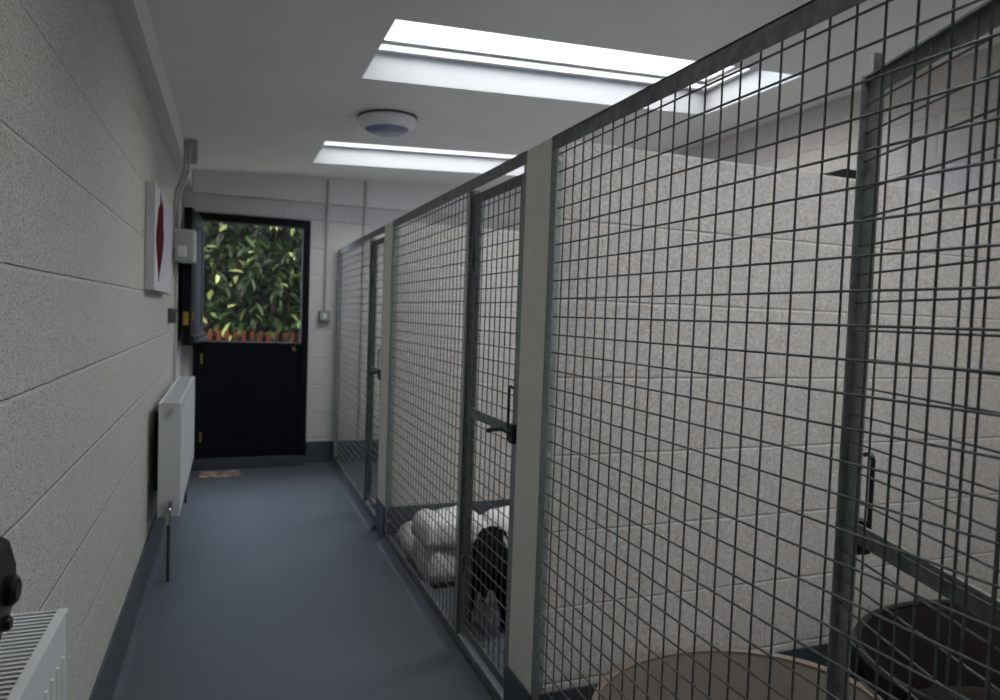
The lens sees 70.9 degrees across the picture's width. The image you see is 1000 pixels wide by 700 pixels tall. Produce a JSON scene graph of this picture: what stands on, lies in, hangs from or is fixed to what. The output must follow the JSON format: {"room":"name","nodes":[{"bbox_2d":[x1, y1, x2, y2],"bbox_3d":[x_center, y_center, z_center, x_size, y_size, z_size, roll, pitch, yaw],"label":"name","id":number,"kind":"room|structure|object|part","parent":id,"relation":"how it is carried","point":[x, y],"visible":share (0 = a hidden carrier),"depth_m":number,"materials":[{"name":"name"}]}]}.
{"room":"dog kennel","nodes":[
{"label":"dog kennel","id":0,"kind":"room"},
{"bbox_2d":[0,0,183,699],"bbox_3d":[-1.197,-0.189,1.875,0.200,2.700,7.975,1,3,-21],"label":"wall","id":1,"kind":"structure","parent":0,"point":[87,351],"depth_m":1.71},
{"bbox_2d":[0,608,67,699],"bbox_3d":[-0.485,0.840,0.440,0.125,0.830,1.327,1,3,-21],"label":"radiator","id":2,"kind":"object","parent":1,"relation":"attached to","point":[34,652],"visible":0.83,"depth_m":0.96,"materials":[{"name":"white metal"}]},
{"bbox_2d":[0,536,21,638],"bbox_3d":[-0.596,0.303,0.766,0.100,0.199,0.160,1,3,-21],"label":"radio","id":3,"kind":"object","parent":2,"relation":"on","point":[10,582],"visible":1,"depth_m":0.82,"materials":[{"name":"black plastic"}]},
{"bbox_3d":[-0.585,0.322,0.827,0.016,0.018,0.018,1,3,-21],"label":"knob","id":4,"kind":"part","parent":3,"relation":"part of","materials":[{"name":"black plastic"}]},
{"bbox_3d":[-0.574,0.281,0.821,0.019,0.037,0.037,1,3,-21],"label":"knob","id":5,"kind":"part","parent":3,"relation":"part of","materials":[{"name":"black plastic"}]},
{"bbox_3d":[-0.432,0.694,0.466,0.012,0.524,1.292,1,3,-21],"label":"panel","id":6,"kind":"part","parent":2,"relation":"part of","materials":[{"name":"white metal"}]},
{"bbox_2d":[89,511,171,699],"bbox_3d":[-1.132,1.061,1.977,0.034,0.200,7.575,1,3,-21],"label":"baseboard","id":7,"kind":"structure","parent":1,"relation":"attached to","point":[110,682],"depth_m":2.67,"materials":[{"name":"paint"}]},
{"bbox_2d":[111,0,192,188],"bbox_3d":[-1.042,-1.110,1.879,0.062,0.170,7.575,1,3,-21],"label":"beam","id":8,"kind":"structure","parent":1,"relation":"attached to","point":[134,17],"depth_m":2.77,"materials":[{"name":"white paint"}]},
{"bbox_2d":[187,141,197,163],"bbox_3d":[-1.950,-1.247,4.429,0.077,0.127,0.086,1,3,-21],"label":"junction box","id":9,"kind":"object","parent":8,"relation":"attached to","point":[194,145],"visible":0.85,"depth_m":4.40,"materials":[{"name":"grey plastic"}]},
{"bbox_3d":[-1.935,-1.245,4.392,0.063,0.107,0.006,1,3,-21],"label":"lid","id":10,"kind":"part","parent":9,"relation":"part of","materials":[{"name":"grey plastic"}]},
{"bbox_2d":[145,181,171,293],"bbox_3d":[-1.657,-0.516,3.420,0.040,0.463,0.880,1,3,-21],"label":"picture","id":11,"kind":"object","parent":1,"relation":"attached to","point":[158,210],"visible":1,"depth_m":3.10,"materials":[{"name":"grey"}]},
{"bbox_2d":[168,308,177,322],"bbox_3d":[-1.973,-0.207,4.235,0.050,0.087,0.090,1,3,-21],"label":"switch box","id":12,"kind":"object","parent":1,"relation":"attached to","point":[172,313],"visible":1,"depth_m":4.19,"materials":[{"name":"grey plastic"}]},
{"bbox_2d":[154,376,194,581],"bbox_3d":[-1.813,0.625,3.913,0.142,0.835,1.433,1,3,-21],"label":"radiator","id":13,"kind":"object","parent":1,"relation":"attached to","point":[174,420],"visible":1,"depth_m":3.29,"materials":[{"name":"white metal"}]},
{"bbox_2d":[158,376,194,404],"bbox_3d":[-1.782,0.212,3.905,0.098,0.007,1.370,1,3,-21],"label":"grille","id":14,"kind":"object","parent":13,"relation":"attached to","point":[177,394],"depth_m":3.74,"materials":[{"name":"white metal"}]},
{"bbox_3d":[-1.749,0.481,3.934,0.012,0.529,1.362,1,3,-21],"label":"panel","id":15,"kind":"part","parent":13,"relation":"part of","materials":[{"name":"white metal"}]},
{"bbox_2d":[173,262,177,382],"bbox_3d":[-2.127,0.191,4.592,0.018,1.519,0.018,1,3,-21],"label":"conduit","id":16,"kind":"object","parent":1,"relation":"attached to","point":[176,263],"visible":0.59,"depth_m":4.57,"materials":[{"name":"grey plastic"}]},
{"bbox_2d":[173,140,186,228],"bbox_3d":[-2.024,-1.037,4.406,0.155,0.540,0.048,5,4,43],"label":"conduit","id":17,"kind":"object","parent":1,"relation":"attached to","point":[185,141],"visible":1,"depth_m":4.37,"materials":[{"name":"grey plastic"}]},
{"bbox_2d":[177,140,190,228],"bbox_3d":[-2.001,-1.037,4.415,0.155,0.540,0.048,5,4,43],"label":"conduit","id":18,"kind":"object","parent":1,"relation":"attached to","point":[189,141],"visible":1,"depth_m":4.38,"materials":[{"name":"grey plastic"}]},
{"bbox_2d":[173,229,196,263],"bbox_3d":[-2.043,-0.671,4.550,0.131,0.210,0.220,1,3,-21],"label":"junction box","id":19,"kind":"object","parent":1,"relation":"attached to","point":[184,240],"depth_m":4.47,"materials":[{"name":"grey plastic"}]},
{"bbox_2d":[121,463,504,699],"bbox_3d":[0.394,1.252,2.479,3.649,0.120,7.795,1,3,-21],"label":"floor","id":20,"kind":"structure","parent":0,"point":[277,588],"depth_m":3.02,"materials":[{"name":"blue stone"}]},
{"bbox_2d":[198,470,238,478],"bbox_3d":[-2.166,0.957,5.412,0.290,0.008,0.210,1,3,-21],"label":"doormat","id":21,"kind":"object","parent":20,"relation":"on","point":[227,473],"visible":1,"depth_m":5.39,"materials":[{"name":"brown fabric"}]},
{"bbox_2d":[328,460,503,699],"bbox_3d":[-0.327,1.118,3.138,0.111,0.033,5.995,1,3,-21],"label":"kerb","id":22,"kind":"object","parent":20,"relation":"on","point":[476,688],"visible":0.67,"depth_m":3.01,"materials":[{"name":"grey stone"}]},
{"bbox_2d":[333,225,384,521],"bbox_3d":[-1.022,0.103,5.007,0.035,1.766,1.879,1,3,-21],"label":"panel","id":23,"kind":"object","parent":22,"relation":"on","point":[344,331],"visible":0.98,"depth_m":5.10,"materials":[{"name":"metal"}]},
{"bbox_3d":[-1.053,0.966,5.048,0.035,0.036,1.879,1,3,-21],"label":"rail","id":24,"kind":"part","parent":23,"relation":"part of","materials":[{"name":"metal"}]},
{"bbox_3d":[-0.992,-0.759,4.966,0.035,0.040,1.879,1,3,-21],"label":"rail","id":25,"kind":"part","parent":23,"relation":"part of","materials":[{"name":"metal"}]},
{"bbox_2d":[365,236,384,508],"bbox_3d":[-0.773,0.129,4.322,0.077,1.684,0.390,1,3,-21],"label":"gate","id":26,"kind":"object","parent":23,"relation":"attached to","point":[373,278],"visible":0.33,"depth_m":4.44,"materials":[{"name":"metal"}]},
{"bbox_3d":[-0.789,0.952,4.366,0.012,0.036,0.382,1,3,-21],"label":"rail","id":27,"kind":"part","parent":26,"relation":"part of","materials":[{"name":"metal"}]},
{"bbox_3d":[-0.765,0.128,4.331,0.006,0.035,0.310,1,3,-21],"label":"rail","id":28,"kind":"part","parent":26,"relation":"part of","materials":[{"name":"metal"}]},
{"bbox_3d":[-0.748,0.142,4.221,0.025,0.060,0.157,0,3,-32],"label":"latch lever","id":29,"kind":"part","parent":26,"relation":"part of","materials":[{"name":"black metal"}]},
{"bbox_3d":[-0.731,-0.661,4.290,0.014,0.036,0.382,1,3,-21],"label":"rail","id":30,"kind":"part","parent":26,"relation":"part of","materials":[{"name":"metal"}]},
{"bbox_2d":[384,151,526,699],"bbox_3d":[-0.270,0.222,3.052,0.035,1.766,1.873,1,3,-21],"label":"panel","id":31,"kind":"object","parent":22,"relation":"on","point":[454,628],"visible":0.99,"depth_m":3.05,"materials":[{"name":"metal"}]},
{"bbox_3d":[-0.300,1.086,3.093,0.035,0.036,1.873,1,3,-21],"label":"rail","id":32,"kind":"part","parent":31,"relation":"part of","materials":[{"name":"metal"}]},
{"bbox_3d":[-0.239,-0.639,3.011,0.035,0.040,1.873,1,3,-21],"label":"rail","id":33,"kind":"part","parent":31,"relation":"part of","materials":[{"name":"metal"}]},
{"bbox_2d":[460,164,526,688],"bbox_3d":[-0.042,0.245,2.417,0.069,1.684,0.496,1,3,-20],"label":"gate","id":34,"kind":"object","parent":31,"relation":"attached to","point":[495,424],"visible":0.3,"depth_m":2.45,"materials":[{"name":"metal"}]},
{"bbox_3d":[-0.056,1.068,2.462,0.012,0.036,0.487,1,3,-21],"label":"rail","id":35,"kind":"part","parent":34,"relation":"part of","materials":[{"name":"metal"}]},
{"bbox_3d":[-0.032,0.245,2.426,0.006,0.035,0.415,1,3,-21],"label":"rail","id":36,"kind":"part","parent":34,"relation":"part of","materials":[{"name":"metal"}]},
{"bbox_3d":[0.003,-0.545,2.385,0.014,0.036,0.487,1,3,-21],"label":"rail","id":37,"kind":"part","parent":34,"relation":"part of","materials":[{"name":"metal"}]},
{"bbox_3d":[0.005,0.261,2.268,0.025,0.060,0.157,0,3,-32],"label":"latch lever","id":38,"kind":"part","parent":34,"relation":"part of","materials":[{"name":"black metal"}]},
{"bbox_3d":[0.032,0.199,2.225,0.008,0.179,0.032,1,3,-21],"label":"latch rod","id":39,"kind":"part","parent":34,"relation":"part of","materials":[{"name":"black metal"}]},
{"bbox_2d":[531,0,999,699],"bbox_3d":[0.460,0.338,1.158,0.035,1.766,1.829,1,3,-21],"label":"mesh panel","id":40,"kind":"object","parent":22,"relation":"on","point":[811,13],"visible":1,"depth_m":1.25,"materials":[{"name":"metal"}]},
{"bbox_3d":[0.491,-0.524,1.117,0.035,0.040,1.829,1,3,-21],"label":"rail","id":41,"kind":"part","parent":40,"relation":"part of","materials":[{"name":"metal"}]},
{"bbox_2d":[825,0,999,699],"bbox_3d":[0.652,0.336,1.022,0.068,1.684,0.536,2,3,-1],"label":"gate","id":42,"kind":"object","parent":40,"relation":"attached to","point":[974,24],"visible":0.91,"depth_m":1.16,"materials":[{"name":"metal"}]},
{"bbox_3d":[0.656,0.335,1.199,0.025,0.060,0.157,1,3,-13],"label":"latch lever","id":43,"kind":"part","parent":42,"relation":"part of","materials":[{"name":"black metal"}]},
{"bbox_3d":[0.649,0.268,1.242,0.008,0.179,0.032,2,3,-2],"label":"latch rod","id":44,"kind":"part","parent":42,"relation":"part of","materials":[{"name":"black metal"}]},
{"bbox_3d":[0.640,0.335,1.017,0.006,0.035,0.455,2,3,-2],"label":"rail","id":45,"kind":"part","parent":42,"relation":"part of","materials":[{"name":"metal"}]},
{"bbox_3d":[0.663,-0.455,0.984,0.014,0.036,0.527,2,3,-2],"label":"rail","id":46,"kind":"part","parent":42,"relation":"part of","materials":[{"name":"metal"}]},
{"bbox_2d":[400,543,455,588],"bbox_3d":[-0.079,1.100,3.772,0.835,0.026,0.700,1,3,-21],"label":"mat","id":47,"kind":"object","parent":20,"relation":"on","point":[452,582],"visible":0.06,"depth_m":3.33,"materials":[{"name":"black"}]},
{"bbox_2d":[396,515,481,554],"bbox_3d":[-0.195,1.009,3.915,0.731,0.132,0.330,1,3,-21],"label":"fleece blanket","id":48,"kind":"object","parent":47,"relation":"on","point":[480,516],"visible":0.06,"depth_m":3.77,"materials":[{"name":"white fabric"}]},
{"bbox_2d":[409,538,471,582],"bbox_3d":[-0.249,1.016,3.508,0.335,0.150,0.330,1,3,-21],"label":"fleece blanket","id":49,"kind":"object","parent":47,"relation":"on","point":[413,545],"visible":0.28,"depth_m":3.35,"materials":[{"name":"white fabric"}]},
{"bbox_2d":[411,506,488,549],"bbox_3d":[-0.246,0.873,3.506,0.335,0.130,0.319,1,3,-21],"label":"fleece blanket","id":50,"kind":"object","parent":49,"relation":"on","point":[455,507],"visible":0.41,"depth_m":3.40,"materials":[{"name":"white fabric"}]},
{"bbox_2d":[483,506,508,547],"bbox_3d":[0.145,0.960,3.656,0.479,0.278,0.331,1,3,-21],"label":"fleece blanket","id":51,"kind":"object","parent":47,"relation":"on","point":[506,520],"visible":0.06,"depth_m":3.54,"materials":[{"name":"white fabric"}]},
{"bbox_2d":[469,526,507,627],"bbox_3d":[-0.027,0.986,3.094,0.242,0.322,0.579,2,3,9],"label":"dog","id":52,"kind":"object","parent":20,"relation":"on","point":[500,531],"visible":0.58,"depth_m":2.89},
{"bbox_2d":[591,647,882,699],"bbox_3d":[0.645,1.090,1.877,0.850,0.275,0.680,1,3,-21],"label":"basket","id":53,"kind":"object","parent":20,"relation":"on","point":[781,677],"visible":0.7,"depth_m":2.17,"materials":[{"name":"beige plastic"}]},
{"bbox_2d":[852,599,999,699],"bbox_3d":[1.596,1.089,2.119,1.070,0.323,0.880,1,3,-21],"label":"basket","id":54,"kind":"object","parent":20,"relation":"on","point":[972,687],"visible":0.49,"depth_m":2.49,"materials":[{"name":"brown plastic"}]},
{"bbox_2d":[181,172,519,440],"bbox_3d":[-0.980,-0.482,6.114,3.249,2.900,0.200,1,3,-21],"label":"wall","id":55,"kind":"structure","parent":0,"point":[345,223],"depth_m":5.85,"materials":[{"name":"white paint"}]},
{"bbox_2d":[182,207,310,470],"bbox_3d":[-1.905,-0.039,5.368,0.902,2.020,0.975,1,3,-21],"label":"door","id":56,"kind":"structure","parent":55,"relation":"in","point":[251,397],"depth_m":5.65,"materials":[{"name":"black paint"}]},
{"bbox_3d":[-2.206,-0.516,5.114,0.012,0.935,0.740,1,3,-17],"label":"rail and stile","id":57,"kind":"part","parent":56,"relation":"part of","materials":[{"name":"black wood"}]},
{"bbox_3d":[-2.012,0.408,5.670,0.759,0.910,0.012,1,3,-21],"label":"rail and stile","id":58,"kind":"part","parent":56,"relation":"part of","materials":[{"name":"black paint"}]},
{"bbox_2d":[190,439,378,470],"bbox_3d":[-0.986,0.872,6.069,3.249,0.200,0.034,1,3,-21],"label":"baseboard","id":59,"kind":"structure","parent":55,"relation":"attached to","point":[318,453],"depth_m":5.89,"materials":[{"name":"paint"}]},
{"bbox_2d":[319,311,329,321],"bbox_3d":[-1.453,-0.278,5.810,0.086,0.088,0.050,1,3,-21],"label":"light switch","id":60,"kind":"object","parent":55,"relation":"attached to","point":[324,316],"visible":1,"depth_m":5.79,"materials":[{"name":"grey plastic"}]},
{"bbox_3d":[-1.447,-0.278,5.794,0.072,0.073,0.004,1,3,-21],"label":"plate","id":61,"kind":"part","parent":60,"relation":"part of","materials":[{"name":"grey plastic"}]},
{"bbox_2d":[324,180,329,310],"bbox_3d":[-1.427,-0.858,5.781,0.019,1.070,0.055,1,3,-21],"label":"conduit","id":62,"kind":"object","parent":55,"relation":"attached to","point":[328,181],"visible":1,"depth_m":5.79,"materials":[{"name":"grey plastic"}]},
{"bbox_2d":[193,171,520,220],"bbox_3d":[-0.874,-1.358,5.975,3.180,0.330,0.035,1,3,-21],"label":"beam","id":63,"kind":"structure","parent":55,"relation":"attached to","point":[402,196],"depth_m":5.80,"materials":[{"name":"white paint"}]},
{"bbox_2d":[357,181,366,438],"bbox_3d":[-1.164,-0.324,5.916,0.017,2.170,0.054,1,3,-21],"label":"conduit","id":64,"kind":"object","parent":55,"relation":"attached to","point":[365,181],"visible":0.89,"depth_m":5.92,"materials":[{"name":"grey"}]},
{"bbox_2d":[377,221,518,506],"bbox_3d":[0.304,0.196,4.395,2.071,1.800,0.220,1,3,-21],"label":"wall","id":65,"kind":"structure","parent":0,"point":[389,227],"depth_m":4.04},
{"bbox_2d":[375,497,509,538],"bbox_3d":[0.267,0.994,4.430,2.069,0.200,0.280,1,3,-21],"label":"baseboard","id":66,"kind":"structure","parent":65,"relation":"attached to","point":[379,507],"depth_m":4.03,"materials":[{"name":"paint"}]},
{"bbox_2d":[146,0,999,188],"bbox_3d":[0.452,-1.279,2.444,3.249,0.293,7.575,1,3,-21],"label":"ceiling","id":67,"kind":"structure","parent":0,"point":[261,87],"depth_m":3.32,"materials":[{"name":"paint"}]},
{"bbox_2d":[357,109,416,136],"bbox_3d":[-0.627,-1.248,3.901,0.330,0.105,0.330,1,3,-21],"label":"ceiling lamp","id":68,"kind":"object","parent":67,"relation":"attached to","point":[378,122],"visible":1,"depth_m":3.80,"materials":[{"name":"grey plastic"}]},
{"bbox_3d":[-0.625,-1.287,3.899,0.330,0.026,0.330,1,3,-21],"label":"plate","id":69,"kind":"part","parent":68,"relation":"part of","materials":[{"name":"grey plastic"}]},
{"bbox_2d":[323,141,516,158],"bbox_3d":[-0.336,-1.639,5.116,1.965,0.363,0.780,1,3,-21],"label":"window","id":70,"kind":"structure","parent":67,"relation":"attached to","point":[327,143],"depth_m":5.36,"materials":[{"name":"grey paint"}]},
{"bbox_2d":[377,19,754,90],"bbox_3d":[0.391,-1.524,3.229,1.965,0.363,0.770,1,3,-21],"label":"window","id":71,"kind":"structure","parent":67,"relation":"attached to","point":[409,38],"depth_m":3.50,"materials":[{"name":"white glass"}]},
{"bbox_3d":[0.388,-1.443,3.233,1.905,0.124,0.710,1,3,-21],"label":"sash frame","id":72,"kind":"part","parent":71,"relation":"part of","materials":[{"name":"white"}]},
{"bbox_3d":[0.386,-1.401,3.235,1.905,0.116,0.710,1,3,-21],"label":"frame","id":73,"kind":"part","parent":71,"relation":"part of","materials":[{"name":"white"}]},
{"bbox_2d":[508,137,999,693],"bbox_3d":[1.048,0.314,2.462,2.071,1.800,0.180,1,3,-21],"label":"wall","id":74,"kind":"structure","parent":0,"point":[539,157],"depth_m":2.23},
{"bbox_2d":[503,640,866,699],"bbox_3d":[1.011,1.113,2.497,2.069,0.200,0.240,1,3,-21],"label":"baseboard","id":75,"kind":"structure","parent":74,"relation":"attached to","point":[514,689],"depth_m":2.18,"materials":[{"name":"stone"}]},
{"bbox_2d":[823,168,855,178],"bbox_3d":[1.159,-0.599,2.425,0.230,0.033,0.105,1,3,-21],"label":"wedge","id":76,"kind":"object","parent":74,"relation":"on","point":[842,172],"visible":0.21,"depth_m":2.37,"materials":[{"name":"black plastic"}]},
{"bbox_2d":[678,43,999,198],"bbox_3d":[2.024,-0.233,3.113,0.200,2.900,7.975,1,3,-21],"label":"wall","id":77,"kind":"structure","parent":0,"point":[838,110],"depth_m":3.24,"materials":[{"name":"white paint"}]},
{"label":"outside","id":78,"kind":"structure","parent":0,"visible":0},
{"bbox_3d":[-3.201,0.794,9.643,13.000,0.100,7.825,1,3,-21],"label":"ground","id":79,"kind":"structure","parent":78,"visible":0},
{"bbox_2d":[203,330,299,342],"bbox_3d":[-2.342,0.350,7.118,4.070,1.087,0.065,1,3,-21],"label":"picket fence","id":80,"kind":"object","parent":79,"relation":"on","point":[218,332],"visible":0.07,"depth_m":7.01,"materials":[{"name":"brown wood"}]},
{"bbox_2d":[203,223,301,342],"bbox_3d":[-3.344,-1.397,10.111,9.000,4.220,0.200,1,3,-21],"label":"wall","id":81,"kind":"structure","parent":79,"relation":"on","point":[245,258],"depth_m":9.97,"materials":[{"name":"red brick"},{"name":"mortar"}]},
{"bbox_2d":[203,222,301,341],"bbox_3d":[-2.842,-1.401,8.544,5.962,4.418,2.592,1,3,-21],"label":"hedge","id":82,"kind":"object","parent":79,"relation":"on","point":[234,323],"visible":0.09,"depth_m":8.42,"materials":[{"name":"green plant"}]}
]}

